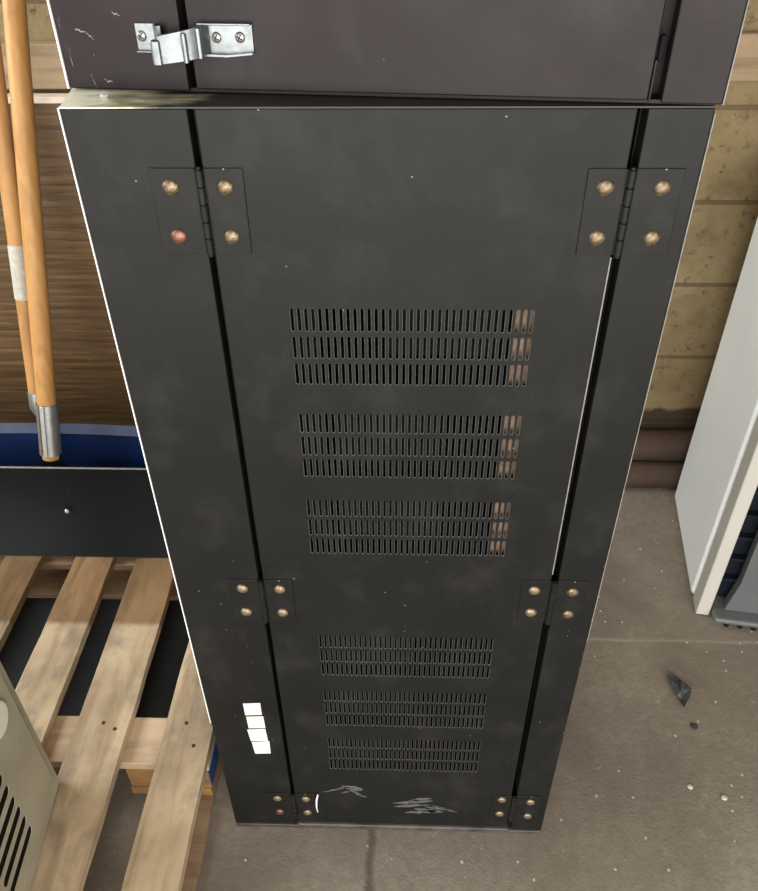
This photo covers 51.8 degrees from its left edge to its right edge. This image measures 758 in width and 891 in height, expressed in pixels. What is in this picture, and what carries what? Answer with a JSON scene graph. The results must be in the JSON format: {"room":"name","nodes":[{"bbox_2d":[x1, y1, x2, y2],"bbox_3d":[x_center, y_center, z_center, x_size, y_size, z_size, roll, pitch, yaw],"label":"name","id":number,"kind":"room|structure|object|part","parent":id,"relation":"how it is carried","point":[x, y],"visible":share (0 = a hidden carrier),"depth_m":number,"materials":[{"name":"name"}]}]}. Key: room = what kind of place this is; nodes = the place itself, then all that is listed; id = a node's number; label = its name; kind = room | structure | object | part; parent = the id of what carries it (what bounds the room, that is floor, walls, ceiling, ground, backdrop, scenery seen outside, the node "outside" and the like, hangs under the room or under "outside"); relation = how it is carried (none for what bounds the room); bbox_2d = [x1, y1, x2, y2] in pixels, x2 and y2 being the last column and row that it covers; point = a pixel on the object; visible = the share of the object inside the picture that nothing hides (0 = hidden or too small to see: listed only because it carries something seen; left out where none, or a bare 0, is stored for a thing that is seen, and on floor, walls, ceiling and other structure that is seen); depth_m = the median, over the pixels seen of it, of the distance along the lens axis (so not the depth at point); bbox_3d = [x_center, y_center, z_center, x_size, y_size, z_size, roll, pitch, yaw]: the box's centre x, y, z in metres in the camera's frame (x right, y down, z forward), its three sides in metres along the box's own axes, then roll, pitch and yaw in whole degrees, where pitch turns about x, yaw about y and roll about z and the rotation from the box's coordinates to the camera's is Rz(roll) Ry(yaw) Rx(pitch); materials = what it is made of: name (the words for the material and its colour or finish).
{"room":"storage room","nodes":[
{"label":"storage room","id":0,"kind":"room"},
{"bbox_2d":[0,0,757,429],"bbox_3d":[0.059,-0.986,1.589,5.200,2.720,0.200,1,38,2],"label":"wall","id":1,"kind":"structure","parent":0,"point":[724,216],"depth_m":1.84,"materials":[{"name":"beige brick"}]},
{"bbox_2d":[1,31,757,89],"bbox_3d":[0.057,-0.786,1.594,5.200,0.131,0.036,1,38,2],"label":"trim","id":2,"kind":"structure","parent":1,"relation":"attached to","point":[46,65],"depth_m":1.59,"materials":[{"name":"brown wood"}]},
{"bbox_2d":[53,487,757,890],"bbox_3d":[-0.053,2.514,-0.794,5.200,0.120,8.260,1,38,2],"label":"floor","id":3,"kind":"structure","parent":0,"point":[622,814],"depth_m":1.48,"materials":[{"name":"concrete"}]},
{"bbox_2d":[0,93,135,425],"bbox_3d":[-0.843,-0.323,1.935,1.090,1.026,0.029,1,38,2],"label":"wood panel","id":4,"kind":"object","parent":3,"relation":"on","point":[91,388],"visible":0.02,"depth_m":1.92,"materials":[{"name":"laminate"}]},
{"bbox_2d":[0,598,188,717],"bbox_3d":[-0.816,0.457,1.766,1.033,0.001,0.545,1,38,2],"label":"plastic sheet","id":5,"kind":"object","parent":3,"relation":"on","point":[170,650],"visible":0.25,"depth_m":1.75,"materials":[{"name":"black plastic"}]},
{"bbox_2d":[0,555,221,890],"bbox_3d":[-0.886,0.586,1.482,1.162,0.144,1.085,1,38,2],"label":"wooden pallet","id":6,"kind":"object","parent":3,"relation":"on","point":[175,760],"visible":0.58,"depth_m":1.46,"materials":[{"name":"brown wood"}]},
{"bbox_2d":[0,661,58,890],"bbox_3d":[-0.719,0.516,1.041,0.371,0.500,0.400,-3,38,-2],"label":"case","id":7,"kind":"object","parent":6,"relation":"on","point":[29,782],"visible":1,"depth_m":1.18,"materials":[{"name":"beige metal"}]},
{"bbox_2d":[0,41,145,467],"bbox_3d":[-0.767,-0.452,1.587,0.740,1.362,0.384,1,38,2],"label":"snow shovel","id":8,"kind":"object","parent":6,"relation":"on","point":[83,445],"visible":0.38,"depth_m":1.77,"materials":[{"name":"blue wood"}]},
{"bbox_3d":[-0.743,-0.594,1.546,0.036,1.088,0.285,12,40,15],"label":"handle","id":9,"kind":"part","parent":8,"relation":"part of","materials":[{"name":"brown wood"}]},
{"bbox_2d":[27,392,63,422],"bbox_3d":[-0.763,-0.036,1.832,0.070,0.221,0.045,1,38,2],"label":"socket","id":10,"kind":"object","parent":8,"relation":"attached to","point":[31,395],"depth_m":1.76,"materials":[{"name":"metal"}]},
{"bbox_3d":[-0.766,0.086,1.816,0.740,0.232,0.086,1,38,2],"label":"blade","id":11,"kind":"part","parent":8,"relation":"part of","materials":[{"name":"blue plastic"}]},
{"bbox_2d":[0,0,168,557],"bbox_3d":[-0.749,-0.393,1.538,0.740,1.328,0.398,1,38,2],"label":"snow shovel","id":12,"kind":"object","parent":6,"relation":"on","point":[53,508],"visible":0.88,"depth_m":1.73,"materials":[{"name":"metal"}]},
{"bbox_3d":[-0.675,-0.498,1.507,0.041,1.126,0.336,15,41,19],"label":"handle","id":13,"kind":"part","parent":12,"relation":"part of","materials":[{"name":"brown wood"}]},
{"bbox_2d":[35,401,66,466],"bbox_3d":[-0.731,-0.010,1.733,0.070,0.197,0.075,1,38,2],"label":"socket","id":14,"kind":"object","parent":12,"relation":"attached to","point":[47,412],"depth_m":1.70,"materials":[{"name":"grey metal"}]},
{"bbox_3d":[-0.749,0.151,1.753,0.740,0.205,0.071,1,38,2],"label":"blade","id":15,"kind":"part","parent":12,"relation":"part of","materials":[{"name":"black plastic"}]},
{"bbox_3d":[-0.388,0.620,1.501,0.152,0.024,0.094,1,38,2],"label":"board","id":16,"kind":"part","parent":6,"relation":"part of","materials":[{"name":"brown wood"}]},
{"bbox_2d":[57,88,715,833],"bbox_3d":[0.011,0.088,1.203,0.571,1.257,0.409,1,38,2],"label":"cabinet","id":17,"kind":"object","parent":3,"relation":"on","point":[388,363],"visible":1,"depth_m":0.85,"materials":[{"name":"black metal"}]},
{"bbox_3d":[-0.214,0.196,1.061,0.111,1.246,0.020,1,38,2],"label":"panel","id":18,"kind":"part","parent":17,"relation":"part of","materials":[{"name":"black paint"}]},
{"bbox_3d":[0.004,-0.410,0.822,0.570,0.001,0.399,1,38,2],"label":"plate","id":19,"kind":"part","parent":17,"relation":"part of","materials":[{"name":"metal"}]},
{"bbox_3d":[0.016,0.690,1.439,0.558,0.018,0.034,1,38,2],"label":"rail","id":20,"kind":"part","parent":17,"relation":"part of","materials":[{"name":"metal"}]},
{"bbox_2d":[47,0,749,104],"bbox_3d":[0.023,-0.594,0.680,0.578,0.460,0.407,4,38,7],"label":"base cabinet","id":21,"kind":"object","parent":17,"relation":"on","point":[623,51],"visible":1,"depth_m":0.66,"materials":[{"name":"black metal"}]},
{"bbox_3d":[-0.228,-0.511,0.576,0.114,0.459,0.020,4,38,7],"label":"panel","id":22,"kind":"part","parent":21,"relation":"part of","materials":[{"name":"black paint"}]},
{"bbox_3d":[-0.199,-0.352,0.675,0.026,0.022,0.010,4,38,7],"label":"keeper plate","id":23,"kind":"part","parent":21,"relation":"part of","materials":[{"name":"metal"}]},
{"bbox_3d":[-0.165,-0.343,0.666,0.047,0.030,0.015,-12,39,-15],"label":"arm","id":24,"kind":"part","parent":21,"relation":"part of","materials":[{"name":"metal"}]},
{"bbox_3d":[0.030,-0.491,0.546,0.393,0.457,0.020,4,38,7],"label":"door","id":25,"kind":"part","parent":21,"relation":"part of","materials":[{"name":"black paint"}]},
{"bbox_3d":[0.261,-0.473,0.520,0.050,0.459,0.020,4,38,7],"label":"panel","id":26,"kind":"part","parent":21,"relation":"part of","materials":[{"name":"black paint"}]},
{"bbox_3d":[0.036,0.196,1.051,0.378,1.238,0.020,1,38,2],"label":"door","id":27,"kind":"part","parent":17,"relation":"part of","materials":[{"name":"black paint"}]},
{"bbox_3d":[0.262,0.202,1.047,0.056,1.246,0.020,1,38,2],"label":"panel","id":28,"kind":"part","parent":17,"relation":"part of","materials":[{"name":"black paint"}]},
{"bbox_2d":[625,460,684,487],"bbox_3d":[0.915,0.079,2.161,2.100,0.080,0.080,1,38,2],"label":"rusty pipe","id":29,"kind":"object","parent":3,"relation":"on","point":[642,473],"visible":0.02,"depth_m":2.13,"materials":[{"name":"brown metal"}]},
{"bbox_2d":[632,430,693,460],"bbox_3d":[0.915,0.001,2.135,2.100,0.084,0.084,1,38,2],"label":"rusty pipe","id":30,"kind":"object","parent":29,"relation":"on","point":[658,445],"visible":0.02,"depth_m":2.10,"materials":[{"name":"brown metal"}]},
{"bbox_2d":[666,674,691,706],"bbox_3d":[0.642,0.517,1.653,0.040,0.015,0.078,-10,39,-12],"label":"scrap","id":31,"kind":"object","parent":3,"relation":"on","point":[682,691],"visible":1,"depth_m":1.65,"materials":[{"name":"grey plastic"}]},
{"bbox_2d":[690,723,697,729],"bbox_3d":[0.643,0.574,1.591,0.016,0.003,0.016,1,38,2],"label":"scrap","id":32,"kind":"object","parent":3,"relation":"on","point":[694,726],"visible":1,"depth_m":1.59,"materials":[{"name":"grey"}]},
{"bbox_2d":[675,218,757,630],"bbox_3d":[0.971,-0.063,1.658,0.420,0.920,0.452,6,38,9],"label":"cabinet","id":33,"kind":"object","parent":3,"relation":"on","point":[716,495],"visible":1,"depth_m":1.73,"materials":[{"name":"metal"}]},
{"bbox_2d":[711,595,757,627],"bbox_3d":[0.949,0.396,1.779,0.364,0.016,0.078,6,38,9],"label":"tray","id":34,"kind":"object","parent":33,"relation":"on","point":[723,613],"depth_m":1.78,"materials":[{"name":"grey plastic"}]},
{"bbox_2d":[716,486,757,595],"bbox_3d":[0.944,0.105,1.597,0.352,0.670,0.028,6,38,9],"label":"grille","id":35,"kind":"object","parent":33,"relation":"attached to","point":[748,535],"depth_m":1.73,"materials":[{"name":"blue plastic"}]}
]}

